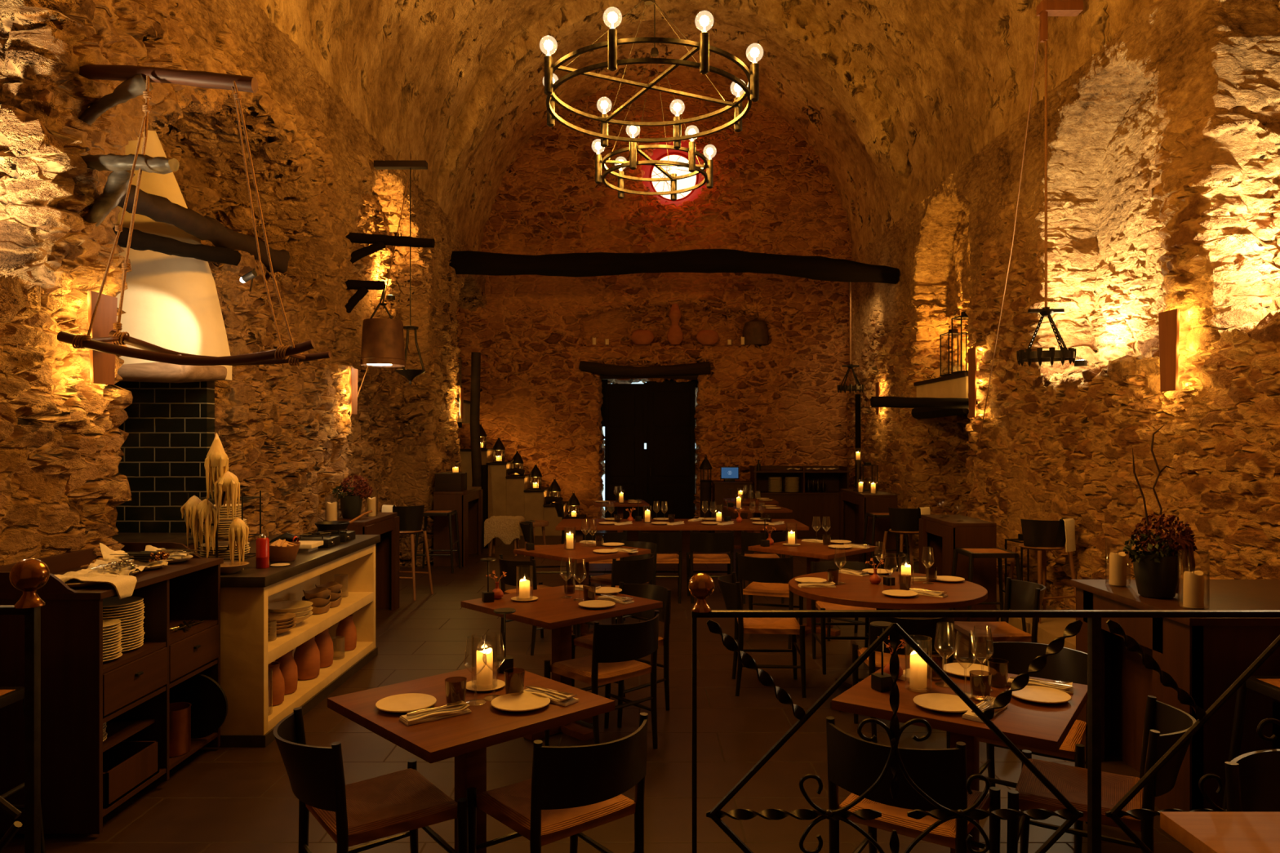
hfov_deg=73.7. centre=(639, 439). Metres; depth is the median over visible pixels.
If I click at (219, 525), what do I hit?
plate
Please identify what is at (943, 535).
cabinet
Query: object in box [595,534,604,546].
tumbler
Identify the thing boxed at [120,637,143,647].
plate
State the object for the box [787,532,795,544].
candle
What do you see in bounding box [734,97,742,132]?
socket
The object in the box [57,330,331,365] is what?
branch
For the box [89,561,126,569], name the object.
spoon
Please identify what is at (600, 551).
plate
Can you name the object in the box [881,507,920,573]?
bar stool
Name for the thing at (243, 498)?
plate rack
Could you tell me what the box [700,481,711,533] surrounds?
stand
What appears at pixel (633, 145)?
socket
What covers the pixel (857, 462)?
candlestick
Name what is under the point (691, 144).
socket
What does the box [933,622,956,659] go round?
bowl
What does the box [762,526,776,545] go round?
bud vase
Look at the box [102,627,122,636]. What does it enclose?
plate
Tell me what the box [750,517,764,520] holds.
plate
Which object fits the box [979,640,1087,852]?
dining chair
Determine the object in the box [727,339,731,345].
candle
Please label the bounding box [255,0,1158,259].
ceiling
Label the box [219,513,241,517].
plate
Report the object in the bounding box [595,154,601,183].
socket
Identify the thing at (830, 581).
fork
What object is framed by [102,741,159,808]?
wooden crate
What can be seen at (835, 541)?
plate
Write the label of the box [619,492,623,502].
candle
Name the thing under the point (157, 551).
knife
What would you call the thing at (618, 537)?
dining chair
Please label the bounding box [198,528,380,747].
shelving counter
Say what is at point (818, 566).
dining chair
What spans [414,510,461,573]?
bar stool
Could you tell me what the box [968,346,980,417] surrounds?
wall sconce
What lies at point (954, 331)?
lantern
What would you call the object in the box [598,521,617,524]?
plate
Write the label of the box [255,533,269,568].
squeeze bottle
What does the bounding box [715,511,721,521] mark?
candle
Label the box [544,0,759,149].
chandelier
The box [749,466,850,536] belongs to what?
shelf unit
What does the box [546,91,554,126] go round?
socket
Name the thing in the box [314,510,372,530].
frying pan
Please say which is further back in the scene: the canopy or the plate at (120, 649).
the canopy
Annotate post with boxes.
[470,351,481,486]
[480,465,488,548]
[855,394,861,488]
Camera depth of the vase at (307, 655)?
5.60 m
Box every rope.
[83,115,146,341]
[112,75,151,332]
[231,86,282,346]
[232,80,294,348]
[349,179,408,417]
[977,20,1040,441]
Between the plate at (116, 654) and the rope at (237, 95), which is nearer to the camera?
the plate at (116, 654)
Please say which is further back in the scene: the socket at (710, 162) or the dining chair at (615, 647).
the socket at (710, 162)
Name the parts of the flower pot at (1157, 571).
pot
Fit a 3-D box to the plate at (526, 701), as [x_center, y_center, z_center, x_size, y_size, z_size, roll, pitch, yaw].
[-0.425,0.941,3.040,0.210,0.018,0.210,0,0,38]
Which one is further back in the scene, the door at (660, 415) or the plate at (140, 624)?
the door at (660, 415)
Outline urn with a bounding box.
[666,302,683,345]
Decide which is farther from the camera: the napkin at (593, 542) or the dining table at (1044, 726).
the napkin at (593, 542)
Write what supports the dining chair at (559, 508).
on the floor
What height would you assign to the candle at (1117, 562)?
0.170 m
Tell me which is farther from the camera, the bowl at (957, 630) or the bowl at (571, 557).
the bowl at (571, 557)
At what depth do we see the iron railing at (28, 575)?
1.74 m
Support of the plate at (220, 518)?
on the plate at (221, 522)
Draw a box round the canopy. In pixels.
[911,372,968,418]
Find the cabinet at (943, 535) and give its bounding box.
[919,515,996,622]
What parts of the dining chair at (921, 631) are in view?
leg, leg, seat, backrest, leg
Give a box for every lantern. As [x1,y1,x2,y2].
[455,357,461,399]
[479,422,487,448]
[492,436,505,462]
[511,448,524,475]
[528,462,542,489]
[547,476,560,504]
[567,490,580,518]
[699,454,711,481]
[860,462,878,490]
[939,328,967,377]
[951,311,968,374]
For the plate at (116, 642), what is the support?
on the plate at (120, 643)
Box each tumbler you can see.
[444,676,466,703]
[503,667,524,695]
[563,577,575,594]
[582,584,595,601]
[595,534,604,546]
[613,514,620,522]
[668,514,675,522]
[765,514,772,523]
[822,533,831,545]
[826,568,839,585]
[898,574,911,590]
[925,566,937,582]
[925,652,944,680]
[968,670,991,701]
[986,657,1008,688]
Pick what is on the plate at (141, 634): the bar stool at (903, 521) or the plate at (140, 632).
the plate at (140, 632)
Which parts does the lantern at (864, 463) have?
post, lid, post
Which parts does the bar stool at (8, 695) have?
seat, seat frame, leg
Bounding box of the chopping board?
[296,540,323,552]
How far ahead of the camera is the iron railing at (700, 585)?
2.19 m
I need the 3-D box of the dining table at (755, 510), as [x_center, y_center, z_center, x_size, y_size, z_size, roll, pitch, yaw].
[1.620,1.325,11.850,0.800,0.750,0.800,0,0,-5]
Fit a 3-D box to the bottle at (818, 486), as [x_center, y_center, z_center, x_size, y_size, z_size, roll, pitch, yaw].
[3.160,0.814,15.120,0.068,0.240,0.068,0,0,0]
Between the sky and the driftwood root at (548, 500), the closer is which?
the driftwood root at (548, 500)
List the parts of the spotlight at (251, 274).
mount arm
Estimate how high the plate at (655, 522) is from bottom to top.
0.018 m
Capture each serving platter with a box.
[64,579,101,587]
[128,568,139,575]
[135,560,168,570]
[162,554,192,564]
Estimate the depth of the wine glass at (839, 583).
5.62 m
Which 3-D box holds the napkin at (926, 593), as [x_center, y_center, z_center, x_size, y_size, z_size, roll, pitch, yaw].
[1.755,0.935,5.220,0.230,0.027,0.078,0,0,43]
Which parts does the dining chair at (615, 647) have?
leg, leg, seat, leg, backrest, leg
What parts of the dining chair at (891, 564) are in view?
leg, leg, leg, backrest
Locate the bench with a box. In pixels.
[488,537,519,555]
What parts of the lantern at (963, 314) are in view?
post, lid, post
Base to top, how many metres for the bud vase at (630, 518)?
0.164 m
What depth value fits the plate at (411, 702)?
3.04 m
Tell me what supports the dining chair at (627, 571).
on the floor
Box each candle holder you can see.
[365,489,377,515]
[471,635,497,684]
[515,566,529,599]
[564,526,574,550]
[715,505,723,522]
[897,554,914,584]
[905,638,932,688]
[1177,549,1209,608]
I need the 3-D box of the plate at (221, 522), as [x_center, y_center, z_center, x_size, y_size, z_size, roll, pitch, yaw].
[-2.501,0.493,5.139,0.242,0.016,0.242,0,0,9]
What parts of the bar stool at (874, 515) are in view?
leg, leg, seat frame, seat, leg, leg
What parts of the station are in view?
gallery rail, drawer, pull, drawer, pull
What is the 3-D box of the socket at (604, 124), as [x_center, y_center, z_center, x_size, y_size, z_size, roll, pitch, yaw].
[-0.217,-1.877,5.190,0.045,0.191,0.045,0,0,0]
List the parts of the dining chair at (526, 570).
leg, backrest, seat, leg, leg, leg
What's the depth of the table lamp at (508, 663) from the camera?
3.48 m
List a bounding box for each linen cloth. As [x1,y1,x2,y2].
[53,569,119,582]
[81,559,149,575]
[99,542,167,566]
[145,545,188,559]
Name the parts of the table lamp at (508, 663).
stem, lamp shade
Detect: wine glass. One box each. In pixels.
[463,636,486,706]
[482,632,505,701]
[559,557,573,598]
[573,561,586,600]
[833,546,846,584]
[874,545,886,577]
[884,552,897,590]
[921,547,934,584]
[933,622,956,687]
[953,630,977,698]
[970,626,994,692]
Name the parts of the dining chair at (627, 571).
leg, seat, leg, backrest, leg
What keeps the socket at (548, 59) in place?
attached to the chandelier at (752, 90)
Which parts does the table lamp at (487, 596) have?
stem, lamp shade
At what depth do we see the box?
11.55 m
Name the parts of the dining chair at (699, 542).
leg, leg, seat, backrest, leg, leg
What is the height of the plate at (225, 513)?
0.016 m
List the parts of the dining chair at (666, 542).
backrest, seat, leg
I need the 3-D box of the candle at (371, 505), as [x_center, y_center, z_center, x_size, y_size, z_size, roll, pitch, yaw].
[-2.580,0.644,8.200,0.081,0.183,0.082,0,0,0]
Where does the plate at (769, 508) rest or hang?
on the dining table at (755, 510)
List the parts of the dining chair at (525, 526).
backrest, leg, leg, leg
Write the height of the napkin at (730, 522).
0.027 m
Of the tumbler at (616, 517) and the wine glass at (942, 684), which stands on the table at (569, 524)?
the tumbler at (616, 517)
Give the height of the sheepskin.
0.420 m
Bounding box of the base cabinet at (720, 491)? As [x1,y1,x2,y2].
[711,480,752,536]
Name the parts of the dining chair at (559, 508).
backrest, leg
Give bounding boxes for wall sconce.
[87,290,117,385]
[348,367,358,414]
[454,387,463,418]
[875,382,879,414]
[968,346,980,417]
[1158,308,1179,391]
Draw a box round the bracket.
[80,153,179,173]
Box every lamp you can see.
[360,288,405,367]
[395,168,426,384]
[480,557,496,602]
[493,608,515,673]
[524,520,535,550]
[634,499,642,521]
[723,499,731,521]
[727,488,733,506]
[760,517,769,546]
[837,282,864,393]
[869,621,893,692]
[1016,40,1076,366]
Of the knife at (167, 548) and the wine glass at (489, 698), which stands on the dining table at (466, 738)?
the wine glass at (489, 698)
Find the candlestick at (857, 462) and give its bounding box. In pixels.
[853,460,862,491]
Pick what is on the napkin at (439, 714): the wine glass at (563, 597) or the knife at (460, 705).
the knife at (460, 705)
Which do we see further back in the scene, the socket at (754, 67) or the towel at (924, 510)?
the towel at (924, 510)
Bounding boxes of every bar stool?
[0,686,45,852]
[392,505,433,600]
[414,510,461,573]
[861,512,910,568]
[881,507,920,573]
[948,547,1026,632]
[1004,533,1042,605]
[1008,517,1075,623]
[1222,675,1279,809]
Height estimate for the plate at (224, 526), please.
0.016 m
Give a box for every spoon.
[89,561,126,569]
[96,564,138,571]
[106,559,133,566]
[107,561,117,568]
[107,562,133,569]
[123,560,132,566]
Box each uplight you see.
[386,294,395,300]
[1074,360,1087,366]
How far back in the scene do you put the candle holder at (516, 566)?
5.04 m
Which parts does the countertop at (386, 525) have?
panel, frame, panel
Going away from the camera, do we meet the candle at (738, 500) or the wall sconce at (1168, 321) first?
the wall sconce at (1168, 321)
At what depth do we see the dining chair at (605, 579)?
7.85 m
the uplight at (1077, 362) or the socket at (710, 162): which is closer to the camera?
the socket at (710, 162)
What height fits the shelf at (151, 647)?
0.020 m
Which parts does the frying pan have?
handle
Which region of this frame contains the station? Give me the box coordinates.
[0,542,223,834]
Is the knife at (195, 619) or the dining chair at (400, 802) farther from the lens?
the knife at (195, 619)
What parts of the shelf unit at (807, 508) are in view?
shelf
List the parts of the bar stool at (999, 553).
leg, leg, seat, seat frame, leg, leg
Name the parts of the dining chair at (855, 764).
leg, leg, backrest, seat, leg, leg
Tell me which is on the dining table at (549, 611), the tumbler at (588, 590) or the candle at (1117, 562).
the tumbler at (588, 590)
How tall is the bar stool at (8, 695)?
0.706 m
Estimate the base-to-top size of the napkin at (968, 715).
0.027 m
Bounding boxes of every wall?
[0,0,487,568]
[114,380,214,554]
[456,77,853,519]
[845,0,1279,609]
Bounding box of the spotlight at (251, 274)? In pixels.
[240,268,257,291]
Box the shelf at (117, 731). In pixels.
[102,719,155,752]
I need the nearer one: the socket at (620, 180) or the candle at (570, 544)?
the socket at (620, 180)
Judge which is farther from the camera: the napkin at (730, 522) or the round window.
the round window
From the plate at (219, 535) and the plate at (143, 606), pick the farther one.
the plate at (219, 535)
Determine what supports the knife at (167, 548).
on the knife
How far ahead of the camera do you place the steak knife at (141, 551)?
4.28 m
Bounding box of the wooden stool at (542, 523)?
[520,520,549,556]
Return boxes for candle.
[326,502,337,520]
[367,497,376,516]
[452,466,458,472]
[475,648,493,686]
[496,456,502,461]
[519,578,529,598]
[533,483,538,488]
[566,533,573,548]
[571,511,576,516]
[591,337,595,345]
[604,338,608,345]
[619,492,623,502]
[644,510,649,522]
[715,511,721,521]
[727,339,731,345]
[736,497,741,507]
[738,490,742,500]
[740,336,744,345]
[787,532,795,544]
[856,452,860,459]
[858,482,862,492]
[871,483,875,493]
[901,564,911,575]
[909,650,927,688]
[1109,551,1126,586]
[1182,570,1204,608]
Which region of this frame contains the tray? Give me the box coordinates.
[168,673,227,738]
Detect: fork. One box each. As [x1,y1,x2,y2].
[406,701,462,714]
[529,685,573,695]
[604,594,629,598]
[801,581,831,582]
[971,696,993,712]
[1011,676,1069,684]
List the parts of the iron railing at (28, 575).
rail, post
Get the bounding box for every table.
[327,662,614,852]
[461,585,662,741]
[513,542,650,636]
[555,519,808,583]
[592,500,648,533]
[723,498,778,548]
[723,505,792,554]
[748,538,878,635]
[788,570,987,711]
[831,657,1087,852]
[1160,812,1279,852]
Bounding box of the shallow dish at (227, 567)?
[220,561,248,573]
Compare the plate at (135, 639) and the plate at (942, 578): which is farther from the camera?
the plate at (942, 578)
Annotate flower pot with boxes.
[332,475,373,519]
[1122,424,1197,599]
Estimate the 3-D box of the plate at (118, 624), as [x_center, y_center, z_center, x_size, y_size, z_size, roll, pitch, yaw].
[-2.433,0.839,3.797,0.210,0.016,0.210,0,0,18]
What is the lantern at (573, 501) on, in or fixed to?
on the staircase
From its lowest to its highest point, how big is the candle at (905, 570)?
0.127 m
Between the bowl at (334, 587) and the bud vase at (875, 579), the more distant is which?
the bowl at (334, 587)
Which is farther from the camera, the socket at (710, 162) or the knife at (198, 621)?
the socket at (710, 162)
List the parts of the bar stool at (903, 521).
leg, leg, seat, backrest, leg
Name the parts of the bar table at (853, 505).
panel, frame, panel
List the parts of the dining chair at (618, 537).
seat, backrest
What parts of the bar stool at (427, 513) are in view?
leg, leg, seat, seat frame, leg, leg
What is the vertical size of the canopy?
0.522 m
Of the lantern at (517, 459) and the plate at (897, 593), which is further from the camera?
the lantern at (517, 459)
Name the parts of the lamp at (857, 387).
chain, chain, cord, chain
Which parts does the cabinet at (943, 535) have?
panel, frame, panel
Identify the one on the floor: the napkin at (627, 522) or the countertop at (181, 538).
the countertop at (181, 538)
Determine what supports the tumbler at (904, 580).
on the round table at (857, 591)
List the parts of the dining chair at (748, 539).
leg, leg, seat, backrest, leg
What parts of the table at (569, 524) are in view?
leg, leg, leg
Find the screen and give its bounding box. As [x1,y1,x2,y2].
[720,466,738,481]
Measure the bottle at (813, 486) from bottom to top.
0.240 m
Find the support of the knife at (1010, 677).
on the napkin at (1068, 690)
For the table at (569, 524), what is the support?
on the floor
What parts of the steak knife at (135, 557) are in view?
handle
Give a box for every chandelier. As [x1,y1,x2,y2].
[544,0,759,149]
[595,0,713,200]
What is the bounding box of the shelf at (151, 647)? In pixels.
[102,620,217,673]
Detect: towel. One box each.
[381,504,395,512]
[916,506,929,515]
[1058,518,1075,551]
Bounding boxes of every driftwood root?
[506,467,524,475]
[544,496,563,504]
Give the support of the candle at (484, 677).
in the candle holder at (496, 635)
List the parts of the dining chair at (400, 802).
leg, backrest, leg, seat, leg, leg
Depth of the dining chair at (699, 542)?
8.84 m
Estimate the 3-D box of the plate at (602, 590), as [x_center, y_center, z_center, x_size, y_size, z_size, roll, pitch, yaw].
[-0.216,0.941,5.290,0.210,0.018,0.210,0,0,6]
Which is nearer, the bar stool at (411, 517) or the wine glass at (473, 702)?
the wine glass at (473, 702)
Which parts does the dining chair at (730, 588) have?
backrest, leg, leg, seat, leg, leg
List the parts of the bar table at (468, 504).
panel, frame, panel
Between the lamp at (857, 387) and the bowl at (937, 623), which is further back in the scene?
the lamp at (857, 387)
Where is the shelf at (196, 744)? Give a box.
[102,733,217,817]
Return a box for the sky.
[601,381,646,510]
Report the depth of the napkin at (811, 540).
7.90 m
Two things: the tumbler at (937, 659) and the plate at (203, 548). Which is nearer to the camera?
the tumbler at (937, 659)
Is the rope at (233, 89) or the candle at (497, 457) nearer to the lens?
the rope at (233, 89)
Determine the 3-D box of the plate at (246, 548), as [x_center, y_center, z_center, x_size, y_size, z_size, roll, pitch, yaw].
[-2.498,0.663,5.140,0.273,0.016,0.273,0,0,29]
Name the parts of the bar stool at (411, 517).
backrest, seat, leg, leg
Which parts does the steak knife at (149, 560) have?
handle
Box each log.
[79,64,257,93]
[112,225,240,266]
[870,395,977,408]
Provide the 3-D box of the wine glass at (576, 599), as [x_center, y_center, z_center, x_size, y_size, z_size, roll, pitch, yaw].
[-0.357,0.830,5.050,0.082,0.238,0.082,0,0,-24]
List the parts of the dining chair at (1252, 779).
leg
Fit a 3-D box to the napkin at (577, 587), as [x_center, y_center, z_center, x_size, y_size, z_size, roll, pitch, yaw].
[-0.360,0.935,5.400,0.230,0.027,0.078,0,0,29]
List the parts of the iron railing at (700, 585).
post, rail, post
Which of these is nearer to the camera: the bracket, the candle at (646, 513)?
the bracket
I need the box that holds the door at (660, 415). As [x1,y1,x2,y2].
[600,378,697,519]
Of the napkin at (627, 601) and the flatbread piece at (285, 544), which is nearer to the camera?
the napkin at (627, 601)
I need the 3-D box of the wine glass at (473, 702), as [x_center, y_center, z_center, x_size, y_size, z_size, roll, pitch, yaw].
[-0.593,0.830,3.075,0.082,0.238,0.082,0,0,-44]
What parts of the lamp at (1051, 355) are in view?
chain, cord, chain, chain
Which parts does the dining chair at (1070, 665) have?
leg, seat, backrest, leg, leg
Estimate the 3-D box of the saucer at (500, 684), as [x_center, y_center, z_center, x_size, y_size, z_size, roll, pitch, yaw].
[-0.596,0.944,3.270,0.160,0.010,0.160,0,0,0]
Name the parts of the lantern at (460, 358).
post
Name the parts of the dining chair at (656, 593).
leg, seat, leg, leg, backrest, leg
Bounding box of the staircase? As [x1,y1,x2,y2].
[459,448,586,536]
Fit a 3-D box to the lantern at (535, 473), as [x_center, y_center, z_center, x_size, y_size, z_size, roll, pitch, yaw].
[-1.870,0.650,15.300,0.236,0.478,0.236,0,0,-22]
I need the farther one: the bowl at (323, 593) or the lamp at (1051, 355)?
the lamp at (1051, 355)
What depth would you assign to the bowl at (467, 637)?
3.07 m
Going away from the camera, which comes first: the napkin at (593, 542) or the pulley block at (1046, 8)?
the pulley block at (1046, 8)
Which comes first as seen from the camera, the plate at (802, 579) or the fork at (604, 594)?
the fork at (604, 594)
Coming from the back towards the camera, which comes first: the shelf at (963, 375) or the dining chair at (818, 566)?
the shelf at (963, 375)
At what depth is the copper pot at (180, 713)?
4.32 m
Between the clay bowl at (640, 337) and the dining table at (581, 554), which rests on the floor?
the dining table at (581, 554)
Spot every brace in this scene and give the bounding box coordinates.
[79,73,152,125]
[344,286,368,312]
[350,242,386,263]
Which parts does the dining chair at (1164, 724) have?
leg, leg, seat, leg, leg, backrest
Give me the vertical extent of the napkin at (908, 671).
0.027 m
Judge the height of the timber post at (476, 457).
3.164 m
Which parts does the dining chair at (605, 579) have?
leg, seat, leg, backrest, leg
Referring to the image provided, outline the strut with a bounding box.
[82,169,135,226]
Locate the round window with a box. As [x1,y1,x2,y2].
[649,152,697,201]
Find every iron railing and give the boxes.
[0,558,49,852]
[688,573,1279,852]
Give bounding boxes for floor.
[0,530,1193,852]
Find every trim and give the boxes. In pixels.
[640,139,707,206]
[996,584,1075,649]
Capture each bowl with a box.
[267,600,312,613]
[267,606,312,617]
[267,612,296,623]
[268,617,296,626]
[268,620,296,631]
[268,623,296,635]
[269,542,300,562]
[294,611,312,625]
[302,586,331,599]
[302,595,330,607]
[311,602,331,614]
[315,581,342,593]
[328,596,342,608]
[329,589,341,600]
[463,636,486,675]
[482,632,505,671]
[559,557,573,581]
[631,329,654,345]
[696,329,719,345]
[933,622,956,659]
[953,630,977,667]
[970,626,994,662]
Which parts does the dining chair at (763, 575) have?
leg, leg, backrest, seat, leg, leg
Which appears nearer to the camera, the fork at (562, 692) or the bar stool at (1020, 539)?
the fork at (562, 692)
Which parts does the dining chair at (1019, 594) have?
leg, leg, seat, leg, backrest, leg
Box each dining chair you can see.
[273,706,468,852]
[466,712,648,852]
[497,554,577,655]
[519,520,569,577]
[544,609,659,749]
[553,501,591,544]
[571,582,671,728]
[577,553,653,637]
[583,530,626,577]
[588,540,657,627]
[638,530,682,604]
[686,530,733,604]
[717,572,805,697]
[735,530,785,604]
[737,553,803,648]
[810,560,875,675]
[826,551,906,641]
[826,716,1000,852]
[852,617,954,748]
[943,577,1045,664]
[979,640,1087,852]
[1006,695,1195,852]
[1224,749,1279,812]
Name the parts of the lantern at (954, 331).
post, post, lid, post, post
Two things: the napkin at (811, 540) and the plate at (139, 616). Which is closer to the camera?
the plate at (139, 616)
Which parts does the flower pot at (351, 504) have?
pot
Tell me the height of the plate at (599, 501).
0.018 m
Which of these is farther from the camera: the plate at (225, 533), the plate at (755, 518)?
the plate at (755, 518)
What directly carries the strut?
attached to the wall at (286, 433)
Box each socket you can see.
[544,55,552,95]
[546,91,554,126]
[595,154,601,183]
[600,114,608,146]
[608,28,617,71]
[617,170,623,199]
[629,142,636,169]
[670,173,676,200]
[673,115,680,149]
[688,141,695,172]
[699,31,709,74]
[706,159,713,188]
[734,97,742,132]
[750,62,759,102]
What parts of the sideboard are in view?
frame, panel, panel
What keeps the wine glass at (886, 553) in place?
on the round table at (857, 591)
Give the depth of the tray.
4.52 m
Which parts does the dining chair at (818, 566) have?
leg, leg, backrest, seat, leg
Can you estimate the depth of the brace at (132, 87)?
4.40 m
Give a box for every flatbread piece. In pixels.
[270,539,285,546]
[275,538,288,546]
[279,539,285,546]
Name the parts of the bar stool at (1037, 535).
leg, leg, seat, backrest, leg, leg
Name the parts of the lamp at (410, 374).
arm, lamp shade, cord, arm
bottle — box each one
[756,459,760,471]
[811,478,815,492]
[816,478,820,492]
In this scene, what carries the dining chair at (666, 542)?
on the floor
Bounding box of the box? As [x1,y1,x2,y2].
[435,472,466,491]
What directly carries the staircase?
on the floor
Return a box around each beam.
[117,184,289,273]
[344,280,385,289]
[345,232,435,248]
[448,248,899,284]
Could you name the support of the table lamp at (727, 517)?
on the table at (569, 524)
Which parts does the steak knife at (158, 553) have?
handle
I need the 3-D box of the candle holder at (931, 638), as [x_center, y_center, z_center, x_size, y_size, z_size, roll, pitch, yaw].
[1.060,0.852,3.250,0.098,0.194,0.098,0,0,0]
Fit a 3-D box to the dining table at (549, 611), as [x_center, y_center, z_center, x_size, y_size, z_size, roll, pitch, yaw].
[-0.460,1.325,5.010,0.840,0.750,0.840,0,0,-44]
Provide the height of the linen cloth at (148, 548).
0.068 m
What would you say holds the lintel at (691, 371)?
in the wall at (780, 402)
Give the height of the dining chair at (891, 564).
0.758 m
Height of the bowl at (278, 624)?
0.046 m
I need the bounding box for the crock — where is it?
[742,318,768,346]
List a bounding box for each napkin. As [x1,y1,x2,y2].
[80,574,137,599]
[399,701,471,725]
[523,687,578,706]
[574,585,600,591]
[579,540,595,544]
[596,595,634,604]
[613,548,638,552]
[614,520,632,524]
[666,520,684,524]
[688,517,704,521]
[717,520,733,524]
[768,520,784,524]
[797,582,835,587]
[801,538,822,542]
[839,569,869,576]
[843,544,869,548]
[897,668,910,681]
[907,589,947,597]
[911,577,937,581]
[962,696,1007,723]
[1007,677,1074,694]
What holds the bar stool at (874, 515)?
on the floor
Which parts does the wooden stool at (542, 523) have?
seat, leg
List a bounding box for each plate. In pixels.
[102,595,143,608]
[102,600,143,610]
[102,603,144,613]
[102,605,144,616]
[102,608,143,618]
[102,610,144,621]
[102,618,120,628]
[102,622,120,631]
[102,625,121,634]
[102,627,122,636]
[102,631,121,639]
[102,633,121,642]
[102,636,122,644]
[102,640,120,648]
[102,641,121,650]
[102,645,120,653]
[102,647,122,656]
[102,650,121,659]
[102,653,122,662]
[120,613,143,622]
[120,615,144,625]
[120,619,143,627]
[120,624,143,633]
[120,626,143,635]
[120,629,143,638]
[120,631,145,641]
[120,635,143,644]
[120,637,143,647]
[121,622,143,630]
[121,640,143,648]
[121,643,142,652]
[199,541,248,548]
[199,544,248,550]
[199,551,248,557]
[200,546,250,552]
[200,548,249,555]
[203,523,246,528]
[203,527,229,530]
[203,528,228,533]
[203,531,228,534]
[203,533,228,537]
[213,503,241,508]
[217,520,246,526]
[218,518,246,524]
[219,506,241,511]
[219,508,241,513]
[219,511,241,515]
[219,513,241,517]
[219,515,241,519]
[375,693,436,712]
[490,692,550,711]
[578,600,615,608]
[593,549,617,553]
[595,500,608,502]
[595,586,622,594]
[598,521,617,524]
[601,542,624,546]
[604,517,622,520]
[627,501,640,503]
[651,521,669,524]
[653,517,668,520]
[701,517,715,520]
[701,521,719,524]
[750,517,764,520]
[751,521,770,524]
[761,505,776,506]
[765,506,781,509]
[795,577,826,582]
[827,544,852,549]
[830,539,851,543]
[862,568,892,574]
[881,589,917,597]
[913,693,975,712]
[936,575,964,582]
[943,662,987,677]
[1008,685,1071,703]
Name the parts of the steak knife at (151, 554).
handle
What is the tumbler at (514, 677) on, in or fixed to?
on the dining table at (466, 738)
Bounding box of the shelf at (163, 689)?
[102,659,217,724]
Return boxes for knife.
[110,552,154,556]
[115,555,159,559]
[119,557,152,562]
[120,554,165,557]
[124,551,160,555]
[124,551,161,555]
[135,551,165,554]
[156,551,190,553]
[162,550,204,551]
[167,548,200,550]
[171,621,199,631]
[178,618,196,627]
[406,704,466,716]
[525,686,568,698]
[600,594,626,599]
[800,582,834,583]
[909,588,943,593]
[980,701,994,711]
[1009,676,1072,686]
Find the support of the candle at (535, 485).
in the lantern at (535, 473)
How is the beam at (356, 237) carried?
attached to the wall at (286, 433)
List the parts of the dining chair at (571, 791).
leg, leg, seat, leg, backrest, leg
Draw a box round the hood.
[115,129,231,382]
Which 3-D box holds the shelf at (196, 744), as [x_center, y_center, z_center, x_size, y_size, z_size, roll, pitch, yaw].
[-2.572,1.610,4.155,0.536,0.020,1.010,0,0,0]
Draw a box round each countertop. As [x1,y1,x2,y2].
[111,533,199,555]
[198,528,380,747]
[198,534,380,587]
[322,512,399,610]
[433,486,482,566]
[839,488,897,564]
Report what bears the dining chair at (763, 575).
on the floor
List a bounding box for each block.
[883,576,894,586]
[1036,0,1083,42]
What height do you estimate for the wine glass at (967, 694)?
0.238 m
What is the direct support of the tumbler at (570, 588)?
on the dining table at (549, 611)
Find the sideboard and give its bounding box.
[1070,579,1279,812]
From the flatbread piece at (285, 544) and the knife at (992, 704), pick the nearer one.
the knife at (992, 704)
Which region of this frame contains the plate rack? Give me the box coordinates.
[186,490,261,561]
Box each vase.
[267,662,284,706]
[275,649,297,694]
[293,636,319,679]
[314,627,333,668]
[335,614,356,651]
[486,570,506,599]
[625,507,635,521]
[734,508,744,522]
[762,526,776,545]
[865,557,884,584]
[877,635,906,678]
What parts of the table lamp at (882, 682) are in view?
lamp shade, stem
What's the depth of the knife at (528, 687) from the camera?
3.11 m
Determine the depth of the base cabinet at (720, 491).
15.05 m
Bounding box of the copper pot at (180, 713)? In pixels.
[168,702,191,757]
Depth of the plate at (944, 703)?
3.04 m
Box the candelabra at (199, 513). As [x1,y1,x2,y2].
[180,432,248,569]
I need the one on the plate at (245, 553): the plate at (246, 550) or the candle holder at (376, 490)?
the plate at (246, 550)
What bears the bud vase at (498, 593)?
on the dining table at (549, 611)
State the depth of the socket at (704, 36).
4.13 m
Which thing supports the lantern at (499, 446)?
on the staircase
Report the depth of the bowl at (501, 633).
3.12 m
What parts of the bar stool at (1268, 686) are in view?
leg, seat frame, seat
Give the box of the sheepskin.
[484,515,524,546]
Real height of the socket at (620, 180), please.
0.191 m
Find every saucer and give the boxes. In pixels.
[270,563,289,566]
[466,679,505,691]
[511,595,537,601]
[782,542,799,546]
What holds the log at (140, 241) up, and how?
attached to the wall at (286, 433)
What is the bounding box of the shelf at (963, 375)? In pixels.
[913,372,968,386]
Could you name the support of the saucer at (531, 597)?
on the dining table at (549, 611)
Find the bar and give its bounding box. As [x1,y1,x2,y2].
[373,160,427,169]
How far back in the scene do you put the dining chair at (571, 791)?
2.78 m
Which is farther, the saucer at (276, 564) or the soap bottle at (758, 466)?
the soap bottle at (758, 466)
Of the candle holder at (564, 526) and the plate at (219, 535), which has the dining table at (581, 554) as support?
the candle holder at (564, 526)

